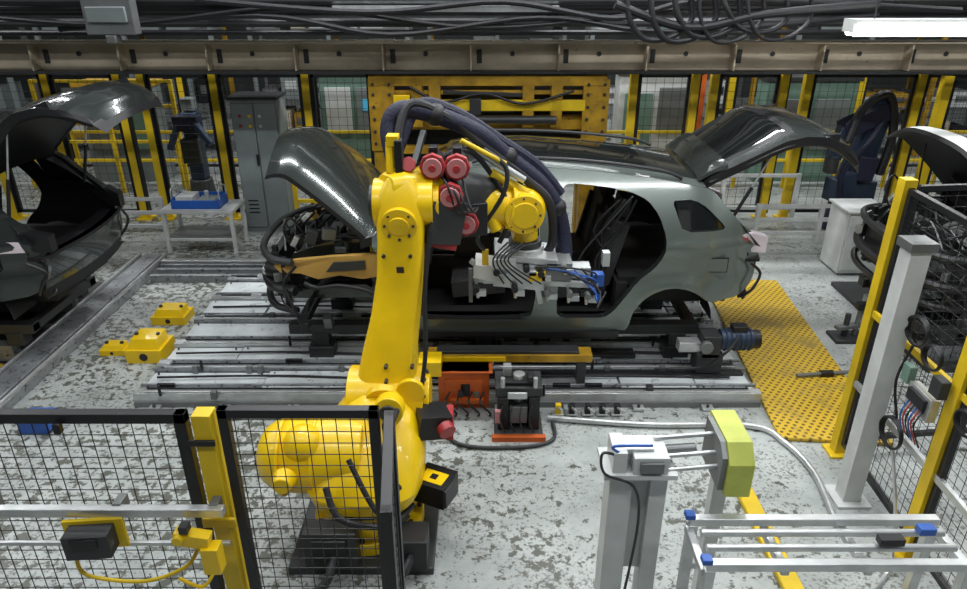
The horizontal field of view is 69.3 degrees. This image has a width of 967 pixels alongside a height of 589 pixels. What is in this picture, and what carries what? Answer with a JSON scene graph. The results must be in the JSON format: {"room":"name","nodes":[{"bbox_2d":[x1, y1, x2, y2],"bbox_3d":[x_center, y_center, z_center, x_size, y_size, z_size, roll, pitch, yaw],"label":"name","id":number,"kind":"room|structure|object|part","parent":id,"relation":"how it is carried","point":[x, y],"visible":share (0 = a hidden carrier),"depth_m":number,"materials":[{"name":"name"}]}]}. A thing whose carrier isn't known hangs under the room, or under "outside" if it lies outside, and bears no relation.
{"room":"factory floor","nodes":[
{"label":"factory floor","id":0,"kind":"room"},
{"bbox_2d":[80,0,141,43],"bbox_3d":[-3.800,-4.459,6.367,0.500,4.100,0.190,0,25,0],"label":"junction box","id":1,"kind":"object","parent":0,"point":[113,19],"visible":1,"depth_m":7.06,"materials":[{"name":"grey metal"}]},
{"bbox_2d":[167,97,215,190],"bbox_3d":[-4.704,-2.339,11.499,0.789,1.720,0.616,0,25,0],"label":"assembly manipulator","id":2,"kind":"object","parent":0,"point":[191,114],"visible":0.88,"depth_m":11.31,"materials":[{"name":"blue metal"}]},
{"bbox_2d":[0,98,966,588],"bbox_3d":[0.000,-0.707,10.152,32.000,0.100,25.000,0,25,0],"label":"floor","id":3,"kind":"structure","parent":0,"point":[529,518],"depth_m":5.53,"materials":[{"name":"paint"}]},
{"bbox_2d":[0,27,40,110],"bbox_3d":[-11.200,-4.487,14.238,3.680,3.300,0.880,0,25,0],"label":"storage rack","id":4,"kind":"object","parent":3,"relation":"on","point":[16,99],"visible":0.1,"depth_m":14.19,"materials":[{"name":"grey metal"}]},
{"bbox_2d":[17,407,57,433],"bbox_3d":[-3.825,1.088,6.019,0.270,0.140,0.210,0,25,0],"label":"bin","id":5,"kind":"object","parent":3,"relation":"on","point":[24,428],"visible":0.23,"depth_m":5.95,"materials":[{"name":"plastic"}]},
{"bbox_2d":[0,281,104,363],"bbox_3d":[-8.330,0.195,7.837,7.340,0.222,1.960,0,25,0],"label":"deck","id":6,"kind":"object","parent":3,"relation":"on","point":[7,352],"visible":0.2,"depth_m":7.85,"materials":[{"name":"grey metal"}]},
{"bbox_2d":[0,77,163,345],"bbox_3d":[-5.954,-0.836,6.957,5.472,2.385,1.930,0,25,0],"label":"car","id":7,"kind":"object","parent":6,"relation":"on","point":[75,228],"visible":1,"depth_m":6.78,"materials":[{"name":"paint"}]},
{"bbox_3d":[-3.961,-1.613,6.596,1.460,0.500,1.520,-18,24,8],"label":"tailgate panel","id":8,"kind":"part","parent":7,"relation":"part of","materials":[{"name":"paint"}]},
{"bbox_2d":[0,253,166,408],"bbox_3d":[-4.435,0.505,7.270,0.370,0.140,4.750,0,25,0],"label":"rail","id":9,"kind":"object","parent":3,"relation":"on","point":[32,364],"visible":0.94,"depth_m":7.43,"materials":[{"name":"metal"}]},
{"bbox_2d":[28,79,190,192],"bbox_3d":[-6.350,-2.683,11.989,2.360,1.930,0.060,0,25,0],"label":"guard rail","id":10,"kind":"object","parent":3,"relation":"on","point":[113,141],"visible":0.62,"depth_m":11.98,"materials":[{"name":"yellow metal"}]},
{"bbox_2d":[99,340,129,355],"bbox_3d":[-3.800,0.538,7.222,0.260,0.120,0.184,0,25,0],"label":"block","id":11,"kind":"object","parent":3,"relation":"on","point":[111,347],"visible":0.98,"depth_m":7.16,"materials":[{"name":"yellow metal"}]},
{"bbox_2d":[69,78,176,180],"bbox_3d":[-6.550,-3.017,12.882,1.400,1.780,0.600,0,25,0],"label":"enclosure","id":12,"kind":"object","parent":3,"relation":"on","point":[138,119],"visible":0.36,"depth_m":12.82,"materials":[{"name":"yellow metal"}]},
{"bbox_2d":[32,27,234,143],"bbox_3d":[-7.250,-4.650,14.823,3.580,3.100,0.880,0,25,0],"label":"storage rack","id":13,"kind":"object","parent":3,"relation":"on","point":[197,82],"visible":0.05,"depth_m":14.67,"materials":[{"name":"grey metal"}]},
{"bbox_2d":[120,197,169,233],"bbox_3d":[-5.400,-1.089,10.085,1.660,0.650,0.060,0,25,0],"label":"guard rail","id":14,"kind":"object","parent":3,"relation":"on","point":[159,199],"visible":0.24,"depth_m":10.02,"materials":[{"name":"grey metal"}]},
{"bbox_2d":[124,328,174,362],"bbox_3d":[-3.400,0.505,7.128,0.360,0.260,0.347,0,25,0],"label":"block","id":15,"kind":"object","parent":3,"relation":"on","point":[148,345],"visible":0.98,"depth_m":7.01,"materials":[{"name":"yellow metal"}]},
{"bbox_2d":[150,303,194,324],"bbox_3d":[-3.500,0.203,7.870,0.380,0.180,0.286,0,25,0],"label":"block","id":16,"kind":"object","parent":3,"relation":"on","point":[166,313],"visible":1,"depth_m":7.77,"materials":[{"name":"yellow metal"}]},
{"bbox_2d":[0,74,375,219],"bbox_3d":[-4.500,-2.237,10.653,6.040,2.250,0.240,0,25,0],"label":"fence","id":17,"kind":"object","parent":3,"relation":"on","point":[46,82],"visible":0.48,"depth_m":10.50,"materials":[{"name":"black metal"}]},
{"bbox_2d":[0,405,405,588],"bbox_3d":[-1.545,1.441,3.275,2.409,1.818,0.720,0,25,0],"label":"fence","id":18,"kind":"object","parent":3,"relation":"on","point":[226,512],"visible":0.94,"depth_m":3.23,"materials":[{"name":"metal"}]},
{"bbox_2d":[60,517,199,583],"bbox_3d":[-1.627,1.198,3.258,0.608,0.335,0.118,-2,25,-5],"label":"switch box","id":19,"kind":"object","parent":18,"relation":"attached to","point":[83,538],"visible":0.95,"depth_m":3.20,"materials":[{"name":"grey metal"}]},
{"bbox_2d":[171,521,226,588],"bbox_3d":[-1.316,1.193,3.216,0.212,0.340,0.098,0,25,0],"label":"switch box","id":20,"kind":"object","parent":18,"relation":"attached to","point":[211,551],"visible":1,"depth_m":3.19,"materials":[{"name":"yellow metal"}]},
{"bbox_2d":[158,199,248,253],"bbox_3d":[-3.900,-0.959,9.842,1.000,0.620,0.550,0,25,0],"label":"work table","id":21,"kind":"object","parent":3,"relation":"on","point":[183,233],"visible":0.94,"depth_m":9.68,"materials":[{"name":"white paint"}]},
{"bbox_2d":[169,184,227,208],"bbox_3d":[-3.925,-1.373,9.655,0.671,0.288,0.380,0,25,0],"label":"crate","id":22,"kind":"object","parent":21,"relation":"on","point":[205,199],"visible":1,"depth_m":9.54,"materials":[{"name":"plastic"}]},
{"bbox_2d":[150,268,261,282],"bbox_3d":[-0.900,-0.248,8.932,6.600,0.100,0.260,0,25,0],"label":"rail","id":23,"kind":"object","parent":3,"relation":"on","point":[164,275],"visible":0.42,"depth_m":8.84,"materials":[{"name":"metal"}]},
{"bbox_2d":[159,258,265,267],"bbox_3d":[-0.870,-0.405,9.245,6.740,0.120,0.200,0,25,0],"label":"rail","id":24,"kind":"object","parent":3,"relation":"on","point":[166,262],"visible":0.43,"depth_m":9.18,"materials":[{"name":"metal"}]},
{"bbox_2d":[226,91,294,230],"bbox_3d":[-3.220,-1.939,10.334,0.700,1.980,0.530,0,25,0],"label":"tall cabinet","id":25,"kind":"object","parent":3,"relation":"on","point":[259,118],"visible":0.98,"depth_m":10.06,"materials":[{"name":"grey metal"}]},
{"bbox_2d":[292,184,316,215],"bbox_3d":[-2.225,-1.388,10.276,1.110,1.030,0.060,0,25,0],"label":"guard rail","id":26,"kind":"object","parent":3,"relation":"on","point":[297,200],"visible":0.15,"depth_m":10.25,"materials":[{"name":"yellow metal"}]},
{"bbox_2d":[246,27,412,128],"bbox_3d":[-3.250,-4.995,15.325,3.380,3.300,0.880,0,25,0],"label":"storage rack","id":27,"kind":"object","parent":3,"relation":"on","point":[292,114],"visible":0.09,"depth_m":15.17,"materials":[{"name":"grey metal"}]},
{"bbox_2d":[318,78,374,162],"bbox_3d":[-2.300,-3.116,12.835,1.300,2.000,0.600,0,25,0],"label":"enclosure","id":28,"kind":"object","parent":3,"relation":"on","point":[352,140],"visible":0.21,"depth_m":12.45,"materials":[{"name":"white paint"}]},
{"bbox_2d":[254,97,610,588],"bbox_3d":[-0.475,0.217,4.769,1.333,2.788,3.200,20,32,36],"label":"robot","id":29,"kind":"object","parent":3,"relation":"on","point":[438,202],"visible":0.98,"depth_m":4.75,"materials":[{"name":"yellow metal"}]},
{"bbox_3d":[-0.518,1.149,4.626,0.474,0.836,1.039,21,32,37],"label":"shoulder motor","id":30,"kind":"part","parent":29,"relation":"part of","materials":[{"name":"yellow metal"}]},
{"bbox_3d":[-0.598,0.051,4.861,0.595,1.680,0.762,0,25,0],"label":"arm","id":31,"kind":"part","parent":29,"relation":"part of","materials":[{"name":"yellow metal"}]},
{"bbox_2d":[133,273,761,411],"bbox_3d":[-0.325,0.356,7.482,5.647,0.227,2.797,0,25,0],"label":"conveyor deck","id":32,"kind":"object","parent":3,"relation":"on","point":[241,349],"visible":0.51,"depth_m":6.68,"materials":[{"name":"grey metal"}]},
{"bbox_2d":[419,345,592,416],"bbox_3d":[0.205,0.769,6.289,1.550,0.490,0.491,0,25,0],"label":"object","id":33,"kind":"object","parent":32,"relation":"on","point":[461,371],"visible":0.92,"depth_m":6.28,"materials":[{"name":"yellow metal"}]},
{"bbox_2d":[260,104,858,345],"bbox_3d":[0.584,-0.724,7.009,5.548,2.138,1.930,0,25,0],"label":"car","id":34,"kind":"object","parent":32,"relation":"on","point":[671,236],"visible":0.76,"depth_m":6.44,"materials":[{"name":"grey paint"}]},
{"bbox_2d":[264,126,381,238],"bbox_3d":[-1.413,-1.136,6.819,1.019,0.896,1.680,0,25,0],"label":"hood","id":35,"kind":"object","parent":34,"relation":"attached to","point":[317,162],"depth_m":6.29,"materials":[{"name":"paint"}]},
{"bbox_3d":[2.615,-1.456,6.669,1.460,0.500,1.520,-5,25,2],"label":"tailgate panel","id":36,"kind":"part","parent":34,"relation":"part of","materials":[{"name":"paint"}]},
{"bbox_2d":[654,322,761,372],"bbox_3d":[2.085,0.509,6.527,0.971,0.460,0.324,0,25,0],"label":"motor","id":37,"kind":"object","parent":32,"relation":"on","point":[705,349],"depth_m":6.49,"materials":[{"name":"black metal"}]},
{"bbox_2d":[0,40,966,73],"bbox_3d":[0.000,-1.769,8.984,16.000,2.812,0.320,0,25,0],"label":"crossbeam","id":38,"kind":"object","parent":3,"relation":"on","point":[16,56],"visible":1,"depth_m":8.47,"materials":[{"name":"grey metal"}]},
{"bbox_2d":[0,0,966,37],"bbox_3d":[0.000,-5.082,7.776,18.002,4.160,2.650,0,25,0],"label":"pipes","id":39,"kind":"object","parent":38,"relation":"on","point":[480,17],"visible":0.81,"depth_m":7.49,"materials":[{"name":"grey metal"}]},
{"bbox_2d":[367,74,609,232],"bbox_3d":[0.065,-1.752,9.389,2.950,2.440,1.100,0,25,0],"label":"steel frame","id":40,"kind":"object","parent":3,"relation":"on","point":[571,102],"visible":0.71,"depth_m":8.61,"materials":[{"name":"yellow metal"}]},
{"bbox_2d":[30,130,966,187],"bbox_3d":[0.000,-2.402,12.451,18.060,1.030,0.060,0,25,0],"label":"guard rail","id":41,"kind":"object","parent":3,"relation":"on","point":[77,159],"visible":0.22,"depth_m":12.41,"materials":[{"name":"yellow metal"}]},
{"bbox_2d":[54,75,966,172],"bbox_3d":[0.750,-3.307,13.243,17.740,2.000,0.240,0,25,0],"label":"fence","id":42,"kind":"object","parent":3,"relation":"on","point":[732,84],"visible":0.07,"depth_m":13.03,"materials":[{"name":"yellow metal"}]},
{"bbox_2d":[492,363,545,441],"bbox_3d":[0.295,0.893,5.928,0.450,0.570,0.410,0,25,0],"label":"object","id":43,"kind":"object","parent":3,"relation":"on","point":[517,417],"visible":1,"depth_m":5.86,"materials":[{"name":"grey metal"}]},
{"bbox_2d":[552,403,622,416],"bbox_3d":[0.920,1.026,6.164,0.620,0.130,0.153,0,25,0],"label":"bracket","id":44,"kind":"object","parent":3,"relation":"on","point":[587,411],"visible":0.96,"depth_m":6.17,"materials":[{"name":"metal"}]},
{"bbox_2d":[450,415,836,527],"bbox_3d":[1.157,1.196,5.883,3.253,0.051,1.082,8,26,17],"label":"pipe","id":45,"kind":"object","parent":3,"relation":"on","point":[830,508],"visible":0.88,"depth_m":5.94,"materials":[{"name":"metal"}]},
{"bbox_2d":[611,74,707,148],"bbox_3d":[3.125,-3.252,12.772,1.550,2.300,0.600,0,25,0],"label":"enclosure","id":46,"kind":"object","parent":3,"relation":"on","point":[622,80],"visible":0.27,"depth_m":12.45,"materials":[{"name":"white paint"}]},
{"bbox_2d":[594,410,754,588],"bbox_3d":[0.983,1.339,3.967,0.793,1.420,0.380,0,25,0],"label":"stand","id":47,"kind":"object","parent":3,"relation":"on","point":[636,470],"visible":1,"depth_m":3.72,"materials":[{"name":"white paint"}]},
{"bbox_2d":[585,27,763,139],"bbox_3d":[3.900,-4.696,14.802,3.480,3.200,0.880,0,25,0],"label":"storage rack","id":48,"kind":"object","parent":3,"relation":"on","point":[592,37],"visible":0.03,"depth_m":14.70,"materials":[{"name":"grey metal"}]},
{"bbox_2d":[720,173,801,226],"bbox_3d":[4.150,-1.424,10.590,1.160,0.830,0.060,0,25,0],"label":"guard rail","id":49,"kind":"object","parent":3,"relation":"on","point":[798,176],"visible":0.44,"depth_m":10.48,"materials":[{"name":"grey metal"}]},
{"bbox_2d":[737,486,803,588],"bbox_3d":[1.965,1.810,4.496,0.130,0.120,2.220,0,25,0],"label":"floor marking","id":50,"kind":"object","parent":3,"relation":"on","point":[751,504],"visible":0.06,"depth_m":4.80,"materials":[{"name":"yellow paint"}]},
{"bbox_2d":[621,74,966,218],"bbox_3d":[4.950,-2.237,10.653,5.740,2.250,0.240,0,25,0],"label":"fence","id":51,"kind":"object","parent":3,"relation":"on","point":[918,91],"visible":0.43,"depth_m":10.37,"materials":[{"name":"yellow metal"}]},
{"bbox_2d":[713,279,893,445],"bbox_3d":[3.090,0.523,7.350,0.920,0.035,3.350,2,25,5],"label":"floor mat","id":52,"kind":"object","parent":3,"relation":"on","point":[806,409],"visible":0.64,"depth_m":6.92,"materials":[{"name":"yellow rubber"}]},
{"bbox_2d":[796,370,848,376],"bbox_3d":[3.300,0.763,6.739,0.605,0.050,0.067,-1,25,-3],"label":"cable conduit","id":53,"kind":"object","parent":52,"relation":"on","point":[822,373],"visible":0.76,"depth_m":6.71,"materials":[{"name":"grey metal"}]},
{"bbox_2d":[744,74,864,180],"bbox_3d":[5.800,-3.062,12.861,1.700,1.880,0.600,0,25,0],"label":"enclosure","id":54,"kind":"object","parent":3,"relation":"on","point":[797,79],"visible":0.41,"depth_m":12.45,"materials":[{"name":"grey metal"}]},
{"bbox_2d":[752,203,886,242],"bbox_3d":[4.800,-1.015,10.009,1.860,0.580,0.060,0,25,0],"label":"guard rail","id":55,"kind":"object","parent":3,"relation":"on","point":[822,206],"visible":0.53,"depth_m":9.96,"materials":[{"name":"metal"}]},
{"bbox_2d":[676,510,966,588],"bbox_3d":[1.698,1.653,3.673,1.325,1.100,0.350,0,25,0],"label":"frame","id":56,"kind":"object","parent":3,"relation":"on","point":[927,527],"visible":1,"depth_m":3.45,"materials":[{"name":"metal"}]},
{"bbox_2d":[826,301,866,343],"bbox_3d":[3.920,0.283,7.414,0.400,0.420,0.250,0,25,0],"label":"stand","id":57,"kind":"object","parent":3,"relation":"on","point":[842,334],"visible":0.9,"depth_m":7.41,"materials":[{"name":"grey metal"}]},
{"bbox_2d":[820,199,877,273],"bbox_3d":[4.800,-0.742,9.080,0.560,0.870,0.575,0,25,0],"label":"base cabinet","id":58,"kind":"object","parent":3,"relation":"on","point":[844,215],"visible":0.56,"depth_m":8.97,"materials":[{"name":"metal"}]},
{"bbox_2d":[821,90,898,229],"bbox_3d":[5.287,-1.920,10.159,0.969,2.093,0.689,-8,26,-16],"label":"robot","id":59,"kind":"object","parent":58,"relation":"on","point":[865,129],"visible":0.86,"depth_m":9.90,"materials":[{"name":"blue metal"}]},
{"bbox_2d":[780,27,966,156],"bbox_3d":[8.350,-4.527,14.440,4.380,3.200,0.880,0,25,0],"label":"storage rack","id":60,"kind":"object","parent":3,"relation":"on","point":[900,99],"visible":0.06,"depth_m":14.35,"materials":[{"name":"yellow metal"}]},
{"bbox_2d":[821,177,966,588],"bbox_3d":[3.133,0.501,4.731,1.305,2.304,2.750,17,30,32],"label":"fence","id":61,"kind":"object","parent":3,"relation":"on","point":[903,261],"depth_m":4.70,"materials":[{"name":"metal"}]},
{"bbox_3d":[2.615,1.002,4.473,0.345,1.613,0.878,0,25,0],"label":"cable coil","id":62,"kind":"part","parent":61,"relation":"part of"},
{"bbox_2d":[899,362,951,447],"bbox_3d":[2.742,0.679,4.449,0.115,0.511,0.390,0,25,0],"label":"terminal","id":63,"kind":"object","parent":61,"relation":"attached to","point":[925,402],"visible":1,"depth_m":4.38,"materials":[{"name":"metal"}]},
{"bbox_2d":[831,281,966,372],"bbox_3d":[8.175,0.225,7.773,7.650,0.222,2.100,0,25,0],"label":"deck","id":64,"kind":"object","parent":3,"relation":"on","point":[851,291],"visible":0.27,"depth_m":7.89,"materials":[{"name":"grey metal"}]},
{"bbox_2d":[850,126,966,345],"bbox_3d":[6.736,-0.691,7.024,5.552,2.065,1.930,0,25,0],"label":"car","id":65,"kind":"object","parent":64,"relation":"on","point":[944,152],"visible":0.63,"depth_m":7.17,"materials":[{"name":"paint"}]},
{"bbox_2d":[885,126,966,184],"bbox_3d":[4.737,-1.136,6.819,1.019,0.896,1.680,0,25,0],"label":"hood","id":66,"kind":"object","parent":65,"relation":"attached to","point":[944,152],"depth_m":7.32,"materials":[{"name":"black paint"}]},
{"bbox_2d":[914,75,966,195],"bbox_3d":[6.675,-1.733,9.454,1.690,2.350,0.240,0,25,0],"label":"fence","id":67,"kind":"object","parent":3,"relation":"on","point":[947,84],"visible":0.32,"depth_m":9.10,"materials":[{"name":"yellow metal"}]},
{"bbox_2d":[0,27,966,97],"bbox_3d":[0.000,-9.249,20.072,32.000,7.000,0.200,0,25,0],"label":"wall","id":68,"kind":"structure","parent":0,"point":[239,81],"depth_m":20.75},
{"bbox_2d":[613,0,880,44],"bbox_3d":[2.850,-4.169,5.687,3.500,4.050,0.128,0,25,0],"label":"cable","id":69,"kind":"object","parent":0,"point":[689,28],"visible":1,"depth_m":6.41,"materials":[{"name":"black rubber"}]},
{"bbox_2d":[842,0,966,35],"bbox_3d":[3.625,-3.871,4.870,1.350,3.900,0.214,0,25,0],"label":"tube light","id":70,"kind":"object","parent":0,"point":[874,26],"visible":1,"depth_m":5.57,"materials":[{"name":"white paint"}]}
]}

